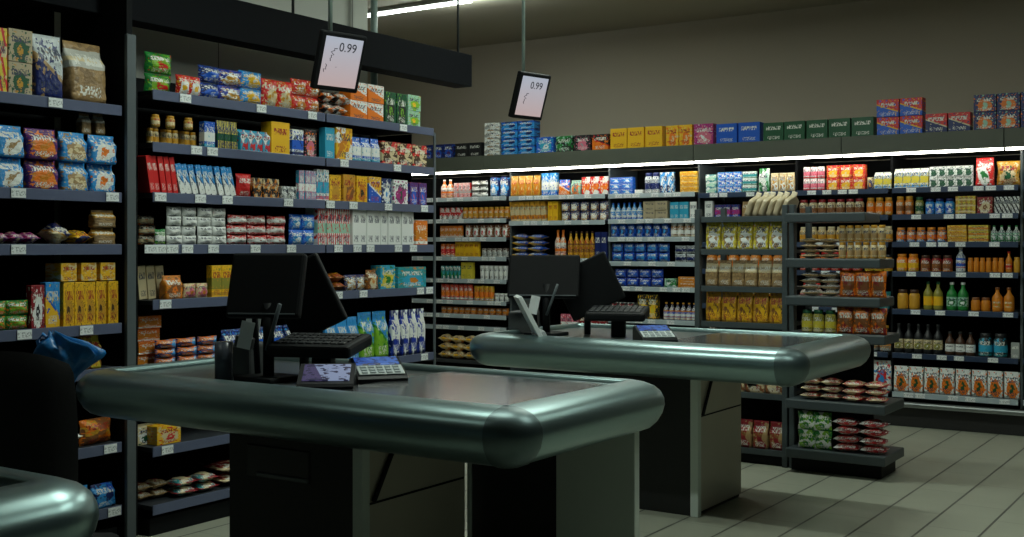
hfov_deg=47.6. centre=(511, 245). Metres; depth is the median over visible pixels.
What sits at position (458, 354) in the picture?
snack bag
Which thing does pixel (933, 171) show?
box
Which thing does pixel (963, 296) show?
bottle
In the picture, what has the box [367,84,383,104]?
box
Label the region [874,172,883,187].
carton
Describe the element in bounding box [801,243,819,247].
pack
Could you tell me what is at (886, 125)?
box
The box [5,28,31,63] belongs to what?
box
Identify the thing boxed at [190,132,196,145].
jar
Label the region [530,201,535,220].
box
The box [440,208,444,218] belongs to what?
box
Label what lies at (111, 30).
shelf
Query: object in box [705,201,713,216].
box
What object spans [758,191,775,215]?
paper bag
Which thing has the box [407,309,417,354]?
bag
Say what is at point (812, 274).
pack
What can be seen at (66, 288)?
box
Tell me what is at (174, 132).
jar
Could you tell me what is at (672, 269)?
bay
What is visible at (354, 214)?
carton
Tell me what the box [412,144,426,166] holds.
box
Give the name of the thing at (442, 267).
tin
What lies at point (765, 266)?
bread bag
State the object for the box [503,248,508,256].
tin
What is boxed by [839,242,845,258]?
jar
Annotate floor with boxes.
[136,425,1023,536]
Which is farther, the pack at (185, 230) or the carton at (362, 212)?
the carton at (362, 212)
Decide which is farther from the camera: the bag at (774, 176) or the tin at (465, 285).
the tin at (465, 285)
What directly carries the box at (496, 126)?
on the box at (487, 134)
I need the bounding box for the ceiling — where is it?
[368,0,869,49]
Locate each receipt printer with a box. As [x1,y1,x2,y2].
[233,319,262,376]
[508,299,538,333]
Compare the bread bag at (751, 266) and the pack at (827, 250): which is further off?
the bread bag at (751, 266)
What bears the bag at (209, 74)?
on the bag at (207, 89)
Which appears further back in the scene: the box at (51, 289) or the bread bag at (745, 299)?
the bread bag at (745, 299)
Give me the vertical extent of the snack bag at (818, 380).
0.049 m
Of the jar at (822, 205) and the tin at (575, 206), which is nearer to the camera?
the jar at (822, 205)
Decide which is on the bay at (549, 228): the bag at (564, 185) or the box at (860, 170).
the bag at (564, 185)
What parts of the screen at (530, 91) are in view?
rod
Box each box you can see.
[0,28,6,91]
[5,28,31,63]
[7,61,31,94]
[26,285,43,328]
[40,282,59,327]
[45,263,76,281]
[60,282,73,326]
[74,282,84,325]
[77,263,95,280]
[85,281,94,324]
[89,262,114,280]
[92,281,105,323]
[106,281,117,323]
[138,265,147,299]
[138,314,160,328]
[138,328,159,341]
[138,341,154,354]
[138,354,154,364]
[138,423,152,445]
[145,265,156,298]
[146,424,180,445]
[154,265,163,298]
[199,121,214,146]
[206,265,221,296]
[221,265,231,296]
[250,178,261,196]
[261,121,289,153]
[262,178,271,197]
[272,179,278,197]
[279,186,288,197]
[289,187,295,198]
[290,129,302,154]
[296,170,303,198]
[302,129,315,156]
[304,170,310,198]
[311,171,315,199]
[313,169,322,199]
[319,127,334,157]
[323,169,328,200]
[328,127,351,159]
[329,175,340,200]
[337,174,354,201]
[339,83,366,101]
[339,100,366,118]
[355,176,366,201]
[366,176,380,202]
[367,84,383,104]
[367,102,382,120]
[371,265,394,288]
[378,141,396,163]
[381,178,390,202]
[383,91,395,122]
[391,179,407,203]
[395,267,425,287]
[396,93,406,124]
[397,143,411,165]
[406,94,420,111]
[407,110,419,125]
[408,182,417,204]
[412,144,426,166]
[414,220,426,244]
[418,183,426,204]
[423,145,432,158]
[436,144,442,157]
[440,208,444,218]
[440,226,444,236]
[443,144,454,157]
[445,208,450,218]
[445,226,448,236]
[449,226,452,236]
[451,208,455,218]
[453,226,457,236]
[454,183,457,196]
[455,143,467,156]
[455,242,459,255]
[456,207,462,218]
[458,183,461,196]
[458,226,463,236]
[460,242,464,255]
[461,262,466,278]
[462,183,465,196]
[465,242,468,256]
[466,183,470,196]
[467,262,474,278]
[468,142,484,155]
[469,242,473,256]
[474,242,480,256]
[484,130,500,139]
[484,147,500,155]
[485,122,500,130]
[485,139,500,147]
[501,121,517,130]
[501,130,517,138]
[501,138,517,146]
[501,146,517,154]
[509,201,515,220]
[514,201,520,220]
[518,120,539,128]
[518,128,539,137]
[518,137,536,145]
[518,145,535,153]
[519,201,525,220]
[524,201,530,220]
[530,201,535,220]
[535,201,541,220]
[536,137,555,152]
[540,201,547,220]
[542,173,548,194]
[548,201,552,220]
[549,173,558,194]
[553,201,561,220]
[556,136,573,151]
[561,314,566,323]
[567,314,571,323]
[574,135,591,150]
[582,177,589,193]
[590,177,598,193]
[592,134,609,149]
[595,232,600,254]
[598,321,607,323]
[599,176,608,193]
[601,232,607,258]
[610,128,627,148]
[610,177,620,182]
[610,183,621,188]
[610,189,620,193]
[620,302,628,305]
[621,177,634,182]
[621,183,635,188]
[621,188,634,193]
[628,127,644,147]
[628,302,637,305]
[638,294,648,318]
[643,201,654,209]
[643,210,654,218]
[645,126,665,146]
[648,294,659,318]
[655,201,669,209]
[655,210,669,218]
[660,172,666,192]
[665,278,677,286]
[666,125,678,145]
[667,172,674,191]
[670,202,673,217]
[674,202,678,217]
[678,276,694,281]
[678,282,694,287]
[679,124,693,144]
[679,202,683,217]
[680,171,697,176]
[680,176,697,181]
[680,182,697,186]
[680,187,697,191]
[684,202,688,217]
[690,202,692,217]
[693,202,696,217]
[694,123,715,144]
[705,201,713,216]
[706,174,717,180]
[706,181,717,186]
[706,187,717,192]
[715,205,722,216]
[716,123,737,142]
[718,172,725,178]
[718,179,725,185]
[718,186,725,192]
[723,205,730,215]
[726,172,733,178]
[726,179,733,185]
[726,186,732,191]
[731,204,740,215]
[733,186,742,191]
[734,172,742,178]
[734,179,742,185]
[738,122,762,141]
[743,172,748,178]
[743,179,749,185]
[743,185,748,191]
[749,171,756,177]
[749,178,756,184]
[749,185,757,191]
[763,122,783,140]
[784,121,806,139]
[807,119,828,138]
[827,165,839,177]
[827,178,839,189]
[829,118,851,136]
[839,165,852,177]
[840,177,851,188]
[852,116,876,135]
[852,177,866,188]
[853,164,866,176]
[877,99,899,117]
[877,117,899,134]
[900,97,925,115]
[900,115,924,133]
[925,113,947,131]
[929,167,937,176]
[929,177,937,186]
[938,166,946,176]
[938,177,946,186]
[946,166,955,176]
[947,177,954,185]
[947,225,967,230]
[947,231,968,236]
[948,112,972,130]
[948,236,967,241]
[955,166,963,175]
[955,176,963,185]
[956,196,977,201]
[956,202,976,207]
[956,208,976,213]
[964,165,973,175]
[964,176,973,185]
[968,225,990,230]
[968,236,990,241]
[969,231,990,236]
[974,94,996,112]
[974,112,996,129]
[977,197,993,212]
[994,197,1002,212]
[997,92,1020,110]
[997,110,1020,128]
[1003,197,1010,212]
[1011,196,1019,212]
[1011,342,1019,358]
[1021,92,1023,109]
[1021,110,1023,126]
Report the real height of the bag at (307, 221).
0.088 m
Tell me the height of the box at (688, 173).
0.046 m
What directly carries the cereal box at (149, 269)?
on the bay at (205, 316)
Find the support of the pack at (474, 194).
on the bay at (466, 325)
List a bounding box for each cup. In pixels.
[480,266,484,278]
[484,266,488,278]
[489,266,493,278]
[494,266,498,278]
[495,293,499,300]
[498,266,502,279]
[499,293,504,300]
[503,266,507,279]
[881,291,890,308]
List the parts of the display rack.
price rail, price rail, price rail, price rail, price rail, price rail, panel, panel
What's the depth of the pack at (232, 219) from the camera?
6.28 m
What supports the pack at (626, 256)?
on the bay at (672, 269)
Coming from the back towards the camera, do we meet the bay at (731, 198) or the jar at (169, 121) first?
the bay at (731, 198)
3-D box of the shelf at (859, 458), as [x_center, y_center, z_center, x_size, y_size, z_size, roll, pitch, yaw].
[2.140,1.325,7.458,0.635,0.060,0.440,0,0,34]
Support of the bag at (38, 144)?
on the bag at (38, 174)
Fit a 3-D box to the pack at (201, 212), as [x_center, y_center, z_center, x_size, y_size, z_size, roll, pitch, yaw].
[-1.618,-0.178,6.107,0.052,0.049,0.096,0,0,34]
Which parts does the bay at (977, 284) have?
price rail, price rail, price rail, price rail, price rail, price rail, price rail, shelf, shelf, shelf, shelf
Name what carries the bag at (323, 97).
on the bag at (325, 108)
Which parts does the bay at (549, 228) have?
price rail, price rail, shelf, panel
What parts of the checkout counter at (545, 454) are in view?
drawer, handle, corner post, panel, panel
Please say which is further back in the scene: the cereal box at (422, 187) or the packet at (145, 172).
the cereal box at (422, 187)
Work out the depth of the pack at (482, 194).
11.63 m
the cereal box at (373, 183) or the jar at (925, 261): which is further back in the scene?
the jar at (925, 261)
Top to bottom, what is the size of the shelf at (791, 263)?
0.060 m
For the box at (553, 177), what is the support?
on the bay at (549, 228)
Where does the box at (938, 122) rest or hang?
on the canopy
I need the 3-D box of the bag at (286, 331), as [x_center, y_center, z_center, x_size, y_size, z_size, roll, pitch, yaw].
[-1.272,0.532,6.640,0.056,0.164,0.112,0,0,33]
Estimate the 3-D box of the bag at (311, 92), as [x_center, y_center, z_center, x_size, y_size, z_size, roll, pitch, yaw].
[-1.176,-0.918,6.802,0.089,0.094,0.101,0,0,-5]
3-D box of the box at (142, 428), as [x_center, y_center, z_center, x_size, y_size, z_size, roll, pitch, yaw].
[-1.879,0.957,5.895,0.082,0.094,0.136,0,0,33]
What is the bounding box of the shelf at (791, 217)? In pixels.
[785,212,879,222]
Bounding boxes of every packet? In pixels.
[136,155,154,192]
[151,156,159,191]
[156,156,166,192]
[162,156,172,192]
[168,157,177,192]
[174,163,185,192]
[180,164,191,193]
[186,164,197,193]
[193,165,204,193]
[200,165,211,194]
[206,166,216,194]
[212,166,223,194]
[219,167,230,194]
[225,167,235,195]
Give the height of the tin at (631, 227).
0.126 m
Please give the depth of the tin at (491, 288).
11.57 m
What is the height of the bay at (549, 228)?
2.190 m
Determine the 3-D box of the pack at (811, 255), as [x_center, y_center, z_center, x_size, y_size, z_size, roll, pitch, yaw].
[1.922,0.062,7.444,0.111,0.034,0.120,0,0,42]
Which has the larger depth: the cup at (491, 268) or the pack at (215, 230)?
the cup at (491, 268)
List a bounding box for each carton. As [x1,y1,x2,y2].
[237,129,247,149]
[245,130,254,150]
[252,131,261,151]
[260,132,269,151]
[305,205,325,244]
[326,209,334,243]
[335,209,342,243]
[343,209,349,244]
[350,210,359,244]
[360,210,365,244]
[366,210,373,244]
[374,211,379,244]
[380,211,386,244]
[387,211,394,244]
[395,211,400,244]
[401,212,407,244]
[408,212,413,244]
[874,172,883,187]
[883,172,891,188]
[894,169,902,187]
[903,169,911,187]
[911,168,919,186]
[920,168,928,186]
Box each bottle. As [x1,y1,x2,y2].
[441,180,446,197]
[447,179,453,197]
[555,230,560,254]
[560,230,565,254]
[568,231,573,254]
[573,231,578,254]
[579,231,583,257]
[584,231,589,257]
[589,231,594,256]
[610,203,615,218]
[616,203,621,218]
[621,203,626,218]
[626,203,631,218]
[632,203,636,218]
[637,202,642,218]
[663,302,668,319]
[669,302,674,319]
[675,302,680,319]
[680,303,685,319]
[686,303,691,320]
[692,303,694,320]
[879,325,890,351]
[894,323,903,352]
[904,323,913,352]
[914,324,922,353]
[923,281,932,309]
[923,324,932,353]
[933,281,942,309]
[933,324,942,354]
[945,331,954,354]
[947,282,956,310]
[955,332,964,355]
[956,247,965,271]
[958,282,968,310]
[966,332,975,355]
[991,225,997,241]
[992,287,1002,311]
[998,225,1004,241]
[1004,287,1014,311]
[1006,225,1012,241]
[1006,251,1011,272]
[1013,225,1019,241]
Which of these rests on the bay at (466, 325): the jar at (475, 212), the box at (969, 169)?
the jar at (475, 212)
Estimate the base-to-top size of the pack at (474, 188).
0.056 m
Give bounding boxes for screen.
[310,0,366,92]
[508,0,550,120]
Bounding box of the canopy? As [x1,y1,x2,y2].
[412,127,1023,177]
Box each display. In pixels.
[284,253,347,369]
[563,252,625,334]
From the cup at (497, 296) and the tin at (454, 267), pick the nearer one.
the cup at (497, 296)
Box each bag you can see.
[0,125,23,157]
[0,157,22,187]
[0,233,9,242]
[0,301,5,315]
[0,315,5,329]
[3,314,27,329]
[4,232,25,243]
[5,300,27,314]
[18,232,39,243]
[21,128,57,160]
[22,159,57,188]
[32,33,62,97]
[33,330,105,381]
[36,223,71,243]
[55,131,86,162]
[56,161,87,190]
[61,40,105,103]
[64,230,92,243]
[77,335,100,369]
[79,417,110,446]
[85,134,116,164]
[86,164,114,191]
[88,210,115,227]
[88,227,114,243]
[90,481,115,508]
[138,482,152,491]
[138,491,151,499]
[143,487,167,497]
[144,51,170,75]
[144,73,170,91]
[144,478,166,487]
[159,275,182,298]
[166,476,197,486]
[166,485,197,495]
[175,74,189,93]
[183,283,195,297]
[188,471,217,481]
[188,481,219,491]
[189,77,200,95]
[196,283,207,297]
[198,64,219,83]
[200,82,218,97]
[203,460,229,471]
[209,471,229,482]
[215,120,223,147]
[216,69,241,87]
[217,85,239,100]
[219,329,236,341]
[223,121,230,148]
[230,122,237,148]
[235,173,250,196]
[237,87,260,103]
[238,70,260,89]
[259,327,262,340]
[261,78,276,105]
[274,325,284,340]
[276,81,291,108]
[283,325,290,335]
[288,214,300,229]
[288,230,301,243]
[290,78,306,95]
[292,95,305,109]
[300,214,313,229]
[302,230,313,243]
[304,97,318,111]
[305,80,318,98]
[311,90,334,102]
[318,103,336,113]
[323,325,336,332]
[328,92,347,104]
[328,273,343,281]
[331,105,347,114]
[332,282,345,289]
[335,320,347,332]
[343,275,355,290]
[346,316,358,358]
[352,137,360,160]
[356,274,364,289]
[356,312,373,356]
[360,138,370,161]
[364,270,377,289]
[370,139,379,162]
[371,311,387,356]
[388,310,399,355]
[399,309,408,355]
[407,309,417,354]
[415,308,424,353]
[439,334,453,341]
[439,342,452,349]
[439,350,452,357]
[450,343,465,350]
[451,335,465,342]
[451,351,465,358]
[462,335,474,342]
[463,344,469,350]
[463,352,473,359]
[511,176,518,195]
[512,246,530,251]
[513,234,529,239]
[513,240,529,245]
[513,252,530,254]
[518,176,525,195]
[525,175,532,195]
[528,246,548,251]
[529,234,547,239]
[529,240,548,245]
[529,252,547,254]
[533,175,541,195]
[559,180,570,194]
[571,180,581,194]
[705,260,718,285]
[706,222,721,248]
[706,292,721,320]
[718,260,731,285]
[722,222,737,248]
[722,292,737,321]
[732,260,744,286]
[737,222,753,248]
[737,292,753,322]
[741,383,745,391]
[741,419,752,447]
[742,202,747,215]
[744,192,761,215]
[744,260,758,286]
[746,384,765,392]
[752,192,769,215]
[753,222,769,248]
[753,293,769,322]
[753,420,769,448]
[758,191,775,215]
[758,260,771,286]
[759,168,769,191]
[765,385,781,394]
[766,191,783,215]
[769,222,781,248]
[769,293,781,323]
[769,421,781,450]
[771,173,778,190]
[772,261,781,286]
[773,191,789,215]
[779,173,786,190]
[780,191,798,214]
[787,172,794,190]
[798,410,815,429]
[798,429,814,448]
[800,391,822,398]
[801,384,822,390]
[804,378,822,383]
[814,412,831,430]
[814,430,831,449]
[821,392,843,399]
[822,377,843,384]
[822,385,843,392]
[832,417,862,425]
[833,425,861,434]
[833,434,862,442]
[833,442,861,450]
[837,307,854,333]
[840,271,855,296]
[842,387,867,394]
[842,394,866,401]
[843,380,866,386]
[852,307,870,333]
[855,271,871,296]
[859,419,889,427]
[859,436,889,445]
[860,428,889,436]
[860,445,889,453]
[865,381,889,388]
[865,388,889,395]
[866,395,888,402]
[870,308,886,334]
[871,271,886,297]
[874,360,891,390]
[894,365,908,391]
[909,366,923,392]
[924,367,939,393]
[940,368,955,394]
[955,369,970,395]
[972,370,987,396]
[976,157,994,185]
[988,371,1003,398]
[997,161,1019,184]
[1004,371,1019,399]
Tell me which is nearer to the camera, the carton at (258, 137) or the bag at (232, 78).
the bag at (232, 78)
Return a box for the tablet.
[296,363,355,389]
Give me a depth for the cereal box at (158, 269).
5.94 m
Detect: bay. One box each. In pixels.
[0,1,121,533]
[136,78,324,536]
[260,111,435,364]
[412,172,541,370]
[509,168,637,375]
[608,164,724,328]
[698,160,818,313]
[796,156,910,397]
[892,151,1023,408]
[1023,184,1023,409]
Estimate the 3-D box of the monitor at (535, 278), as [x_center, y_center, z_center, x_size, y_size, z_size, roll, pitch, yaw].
[0.178,0.287,6.758,0.428,0.467,0.226,0,0,17]
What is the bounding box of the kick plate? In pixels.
[874,401,1023,435]
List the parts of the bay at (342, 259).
panel, shelf, shelf, price rail, price rail, price rail, price rail, price rail, panel, price rail, post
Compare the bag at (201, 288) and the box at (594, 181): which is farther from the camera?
the box at (594, 181)
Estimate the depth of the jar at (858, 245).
7.23 m
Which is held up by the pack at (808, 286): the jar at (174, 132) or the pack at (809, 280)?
the pack at (809, 280)
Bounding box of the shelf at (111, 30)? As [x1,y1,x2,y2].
[61,0,137,536]
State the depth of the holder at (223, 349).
4.45 m
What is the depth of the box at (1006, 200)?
8.91 m
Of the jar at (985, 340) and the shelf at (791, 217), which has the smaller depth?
the shelf at (791, 217)
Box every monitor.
[226,253,307,383]
[507,255,579,335]
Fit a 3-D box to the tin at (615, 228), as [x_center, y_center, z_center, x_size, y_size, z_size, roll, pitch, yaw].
[0.967,-0.144,10.833,0.082,0.126,0.082,0,0,32]
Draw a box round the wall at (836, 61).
[368,0,1023,178]
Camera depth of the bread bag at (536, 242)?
11.31 m
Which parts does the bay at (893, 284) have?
price rail, price rail, price rail, price rail, shelf, panel, price rail, price rail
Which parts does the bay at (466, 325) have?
shelf, price rail, price rail, shelf, price rail, price rail, price rail, shelf, shelf, price rail, price rail, price rail, shelf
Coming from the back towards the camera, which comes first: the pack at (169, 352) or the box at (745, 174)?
the box at (745, 174)
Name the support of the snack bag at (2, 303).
on the snack bag at (2, 318)
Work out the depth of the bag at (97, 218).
5.56 m
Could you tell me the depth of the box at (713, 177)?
10.26 m
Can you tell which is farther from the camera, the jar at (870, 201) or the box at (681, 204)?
the box at (681, 204)
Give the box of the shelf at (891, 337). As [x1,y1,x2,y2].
[787,329,898,344]
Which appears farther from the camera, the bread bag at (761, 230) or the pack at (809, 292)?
the bread bag at (761, 230)
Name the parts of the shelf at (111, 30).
post, filler panel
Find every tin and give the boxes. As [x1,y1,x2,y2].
[441,244,445,255]
[441,266,444,277]
[441,284,444,298]
[441,306,446,312]
[445,266,448,277]
[445,284,449,299]
[446,244,450,255]
[447,306,453,312]
[449,266,452,278]
[450,284,453,299]
[451,244,454,255]
[453,266,456,278]
[453,307,458,313]
[454,284,458,299]
[457,266,460,278]
[459,284,463,299]
[459,307,464,313]
[464,284,467,299]
[465,307,470,313]
[466,225,472,236]
[468,284,472,299]
[471,307,477,313]
[473,225,479,236]
[474,286,478,300]
[478,307,483,314]
[479,286,483,300]
[480,225,486,236]
[482,248,486,256]
[483,308,489,314]
[484,286,488,300]
[487,225,494,236]
[487,248,491,256]
[489,286,494,300]
[489,308,495,314]
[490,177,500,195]
[492,248,497,256]
[495,225,501,236]
[496,308,501,314]
[497,248,502,256]
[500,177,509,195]
[502,224,509,236]
[502,308,508,315]
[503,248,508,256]
[562,202,571,211]
[562,212,570,219]
[571,202,580,210]
[571,211,580,219]
[581,202,590,210]
[581,211,590,219]
[590,211,599,219]
[591,202,599,210]
[600,201,608,210]
[600,211,608,219]
[611,224,619,236]
[620,224,627,236]
[628,224,636,236]
[636,224,644,236]
[645,223,652,236]
[653,223,661,236]
[662,223,670,236]
[803,179,810,189]
[804,167,810,178]
[811,167,817,178]
[811,179,817,189]
[818,167,824,178]
[818,179,824,189]
[867,177,873,188]
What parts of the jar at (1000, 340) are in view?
lid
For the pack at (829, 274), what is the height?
0.041 m
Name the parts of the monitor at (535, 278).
arm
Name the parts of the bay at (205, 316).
shelf, shelf, shelf, shelf, price rail, price rail, price rail, panel, shelf, shelf, price rail, price rail, price rail, price rail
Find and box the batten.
[368,0,471,16]
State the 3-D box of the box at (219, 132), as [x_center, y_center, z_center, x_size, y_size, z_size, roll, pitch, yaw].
[-1.560,-0.592,6.180,0.026,0.153,0.050,0,0,31]
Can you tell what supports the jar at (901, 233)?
on the bay at (977, 284)
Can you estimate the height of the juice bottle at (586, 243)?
0.261 m
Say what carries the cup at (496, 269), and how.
on the bay at (466, 325)
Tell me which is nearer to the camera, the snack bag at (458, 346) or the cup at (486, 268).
the cup at (486, 268)
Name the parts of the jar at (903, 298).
lid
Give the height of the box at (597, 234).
0.249 m
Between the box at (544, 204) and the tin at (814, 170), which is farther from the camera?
the box at (544, 204)
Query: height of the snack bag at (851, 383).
0.046 m
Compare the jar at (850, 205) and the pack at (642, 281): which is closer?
the jar at (850, 205)
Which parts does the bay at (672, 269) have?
price rail, price rail, price rail, price rail, price rail, price rail, shelf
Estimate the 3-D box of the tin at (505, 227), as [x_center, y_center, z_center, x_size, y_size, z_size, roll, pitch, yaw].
[-0.055,-0.150,11.520,0.085,0.128,0.085,0,0,35]
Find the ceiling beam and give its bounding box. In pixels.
[0,0,471,87]
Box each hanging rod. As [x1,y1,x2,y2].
[291,0,294,12]
[457,0,458,51]
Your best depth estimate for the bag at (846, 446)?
7.28 m
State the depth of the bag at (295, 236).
6.65 m
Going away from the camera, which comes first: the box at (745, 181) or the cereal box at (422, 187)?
the cereal box at (422, 187)
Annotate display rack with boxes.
[695,205,903,478]
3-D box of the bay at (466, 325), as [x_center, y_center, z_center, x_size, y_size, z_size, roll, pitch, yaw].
[-0.684,0.355,12.224,1.960,2.190,0.670,0,0,34]
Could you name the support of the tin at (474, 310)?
on the bay at (466, 325)
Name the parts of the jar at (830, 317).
lid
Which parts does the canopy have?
fascia panel, fascia panel, fascia panel, fascia panel, fascia panel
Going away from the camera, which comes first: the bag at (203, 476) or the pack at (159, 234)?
the pack at (159, 234)
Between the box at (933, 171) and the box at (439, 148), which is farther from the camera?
the box at (439, 148)
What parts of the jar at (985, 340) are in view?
lid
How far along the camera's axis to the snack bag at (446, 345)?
11.85 m
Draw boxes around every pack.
[76,113,90,134]
[91,114,104,134]
[138,215,153,224]
[138,225,154,234]
[138,235,153,244]
[154,357,174,362]
[155,229,164,243]
[155,339,175,348]
[155,348,174,357]
[165,226,180,234]
[166,206,180,215]
[166,216,180,225]
[166,235,181,243]
[175,337,194,346]
[176,346,196,355]
[177,355,195,360]
[181,207,195,216]
[181,226,195,234]
[182,216,196,225]
[182,235,195,243]
[196,353,214,358]
[197,207,211,216]
[197,217,210,225]
[197,226,211,235]
[197,236,211,243]
[197,335,216,344]
[197,344,214,353]
[211,217,224,226]
[212,208,225,216]
[212,226,225,235]
[212,236,225,243]
[226,235,245,243]
[227,214,246,224]
[227,225,246,234]
[246,215,264,224]
[247,225,265,234]
[247,235,266,243]
[266,216,284,225]
[266,225,284,234]
[266,235,284,243]
[472,180,479,185]
[472,186,479,191]
[472,192,479,196]
[480,180,487,185]
[480,186,487,191]
[480,191,487,196]
[612,243,622,251]
[612,252,622,260]
[615,269,626,276]
[617,278,626,285]
[623,252,634,260]
[624,243,634,251]
[627,269,638,277]
[627,278,638,285]
[635,243,645,251]
[635,252,645,260]
[639,269,650,277]
[639,278,650,286]
[646,252,657,261]
[647,243,657,251]
[651,269,663,277]
[652,278,662,286]
[658,243,669,251]
[658,252,669,261]
[675,245,685,253]
[675,254,685,261]
[686,245,694,253]
[687,254,694,261]
[799,253,820,257]
[800,248,820,252]
[800,278,821,283]
[800,283,820,289]
[800,289,821,295]
[801,238,819,242]
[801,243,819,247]
[801,271,820,277]
[818,243,838,247]
[818,253,838,257]
[819,239,838,242]
[820,248,838,252]
[820,272,839,277]
[820,284,839,289]
[820,290,839,295]
[821,278,840,283]
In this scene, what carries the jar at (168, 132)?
on the bay at (205, 316)
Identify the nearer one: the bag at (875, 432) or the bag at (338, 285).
the bag at (338, 285)
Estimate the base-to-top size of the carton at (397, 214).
0.229 m
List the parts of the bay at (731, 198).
price rail, panel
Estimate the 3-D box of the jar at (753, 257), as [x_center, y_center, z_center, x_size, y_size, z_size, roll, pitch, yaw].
[2.119,0.130,10.080,0.098,0.154,0.095,0,0,34]
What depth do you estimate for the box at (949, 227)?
9.11 m
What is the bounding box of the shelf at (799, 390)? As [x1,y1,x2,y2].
[745,388,804,394]
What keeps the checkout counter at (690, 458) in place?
on the floor
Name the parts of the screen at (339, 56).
rod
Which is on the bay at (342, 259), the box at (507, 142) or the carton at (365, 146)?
the carton at (365, 146)
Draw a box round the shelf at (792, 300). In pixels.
[785,294,893,307]
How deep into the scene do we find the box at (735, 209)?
10.14 m
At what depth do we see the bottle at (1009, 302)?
8.91 m
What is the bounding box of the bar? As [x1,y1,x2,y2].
[904,402,1023,415]
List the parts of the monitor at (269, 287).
arm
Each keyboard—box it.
[267,332,371,363]
[585,305,649,336]
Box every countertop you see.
[0,467,98,536]
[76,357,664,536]
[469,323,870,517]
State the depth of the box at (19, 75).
5.19 m
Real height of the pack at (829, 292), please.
0.041 m
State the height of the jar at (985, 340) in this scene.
0.182 m
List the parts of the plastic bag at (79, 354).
handle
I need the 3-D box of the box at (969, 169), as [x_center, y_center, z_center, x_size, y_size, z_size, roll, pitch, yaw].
[3.576,-0.589,9.080,0.063,0.081,0.038,0,0,34]
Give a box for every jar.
[146,128,152,142]
[150,114,159,126]
[153,128,158,141]
[159,129,166,142]
[165,116,174,128]
[166,130,171,142]
[172,130,177,143]
[178,131,184,144]
[183,118,192,129]
[184,132,189,144]
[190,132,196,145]
[463,208,467,218]
[468,208,472,218]
[473,207,478,218]
[479,207,483,218]
[484,207,488,218]
[489,207,493,217]
[494,207,499,217]
[499,207,504,217]
[505,207,509,218]
[645,173,651,192]
[652,173,659,192]
[671,223,676,236]
[677,223,683,236]
[684,223,690,236]
[691,223,694,236]
[707,255,717,259]
[728,255,738,266]
[739,255,749,259]
[750,255,761,269]
[762,255,772,260]
[773,255,781,260]
[800,200,808,212]
[800,227,804,241]
[802,309,812,331]
[809,200,817,212]
[812,227,817,238]
[813,309,823,332]
[818,199,826,212]
[818,227,826,239]
[821,252,830,269]
[825,310,835,332]
[827,199,835,212]
[827,227,835,238]
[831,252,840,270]
[836,199,844,212]
[836,227,839,239]
[839,225,845,241]
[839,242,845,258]
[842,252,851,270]
[846,199,854,211]
[846,225,853,241]
[847,242,854,258]
[854,225,861,241]
[855,199,863,211]
[855,242,861,258]
[862,242,869,258]
[863,225,869,241]
[867,198,874,212]
[870,225,877,241]
[870,242,877,258]
[875,198,883,214]
[878,225,885,241]
[878,242,885,258]
[884,255,892,270]
[885,197,892,214]
[885,226,892,241]
[896,196,904,213]
[896,228,905,241]
[897,254,907,270]
[898,289,908,308]
[905,196,913,213]
[907,228,915,241]
[908,254,918,270]
[909,290,919,308]
[915,197,923,213]
[916,227,925,241]
[921,255,930,271]
[925,199,934,213]
[927,227,935,241]
[931,255,941,271]
[935,199,944,213]
[937,227,946,241]
[942,255,952,271]
[945,198,954,213]
[968,258,973,271]
[971,297,980,310]
[974,258,978,271]
[979,333,992,356]
[980,258,985,271]
[981,298,990,311]
[986,258,991,271]
[992,258,997,271]
[994,333,1007,357]
[998,258,1003,271]
[1014,257,1019,272]
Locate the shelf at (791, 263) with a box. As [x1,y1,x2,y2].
[785,258,893,268]
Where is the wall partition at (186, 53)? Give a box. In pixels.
[54,0,367,281]
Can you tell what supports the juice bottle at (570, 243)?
on the bay at (549, 228)
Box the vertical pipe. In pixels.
[370,0,377,138]
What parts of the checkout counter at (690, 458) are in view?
corner post, panel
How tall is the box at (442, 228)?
0.120 m
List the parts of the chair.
backrest, seat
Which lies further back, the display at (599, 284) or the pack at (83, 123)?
the display at (599, 284)
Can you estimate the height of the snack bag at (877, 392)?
0.049 m
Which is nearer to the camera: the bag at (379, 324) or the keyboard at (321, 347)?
the keyboard at (321, 347)
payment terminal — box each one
[348,356,407,384]
[633,325,677,341]
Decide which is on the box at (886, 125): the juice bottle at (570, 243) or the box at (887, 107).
the box at (887, 107)
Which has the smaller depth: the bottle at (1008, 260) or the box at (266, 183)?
the box at (266, 183)
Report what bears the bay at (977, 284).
on the floor
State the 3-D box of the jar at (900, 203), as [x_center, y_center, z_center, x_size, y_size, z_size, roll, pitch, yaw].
[3.143,-0.326,9.385,0.067,0.150,0.066,0,0,34]
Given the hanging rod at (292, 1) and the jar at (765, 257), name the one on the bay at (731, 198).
the jar at (765, 257)
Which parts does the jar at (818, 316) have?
lid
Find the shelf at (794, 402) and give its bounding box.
[785,393,903,415]
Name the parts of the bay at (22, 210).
panel, shelf, price rail, price rail, price rail, price rail, shelf, price rail, price rail, shelf, price rail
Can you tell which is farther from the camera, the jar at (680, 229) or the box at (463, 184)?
the box at (463, 184)
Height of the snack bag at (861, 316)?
0.165 m
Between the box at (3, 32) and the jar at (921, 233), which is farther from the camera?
the jar at (921, 233)
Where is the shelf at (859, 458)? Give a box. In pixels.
[785,441,903,466]
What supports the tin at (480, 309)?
on the bay at (466, 325)
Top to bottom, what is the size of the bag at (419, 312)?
0.293 m
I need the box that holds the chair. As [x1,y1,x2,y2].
[0,351,118,536]
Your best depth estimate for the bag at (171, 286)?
5.91 m
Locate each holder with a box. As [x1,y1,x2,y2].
[215,341,232,379]
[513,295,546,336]
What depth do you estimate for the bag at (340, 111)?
6.98 m
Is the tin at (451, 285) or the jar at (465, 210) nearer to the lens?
the jar at (465, 210)
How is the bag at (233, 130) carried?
on the bay at (205, 316)
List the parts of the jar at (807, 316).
lid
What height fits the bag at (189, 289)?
0.077 m

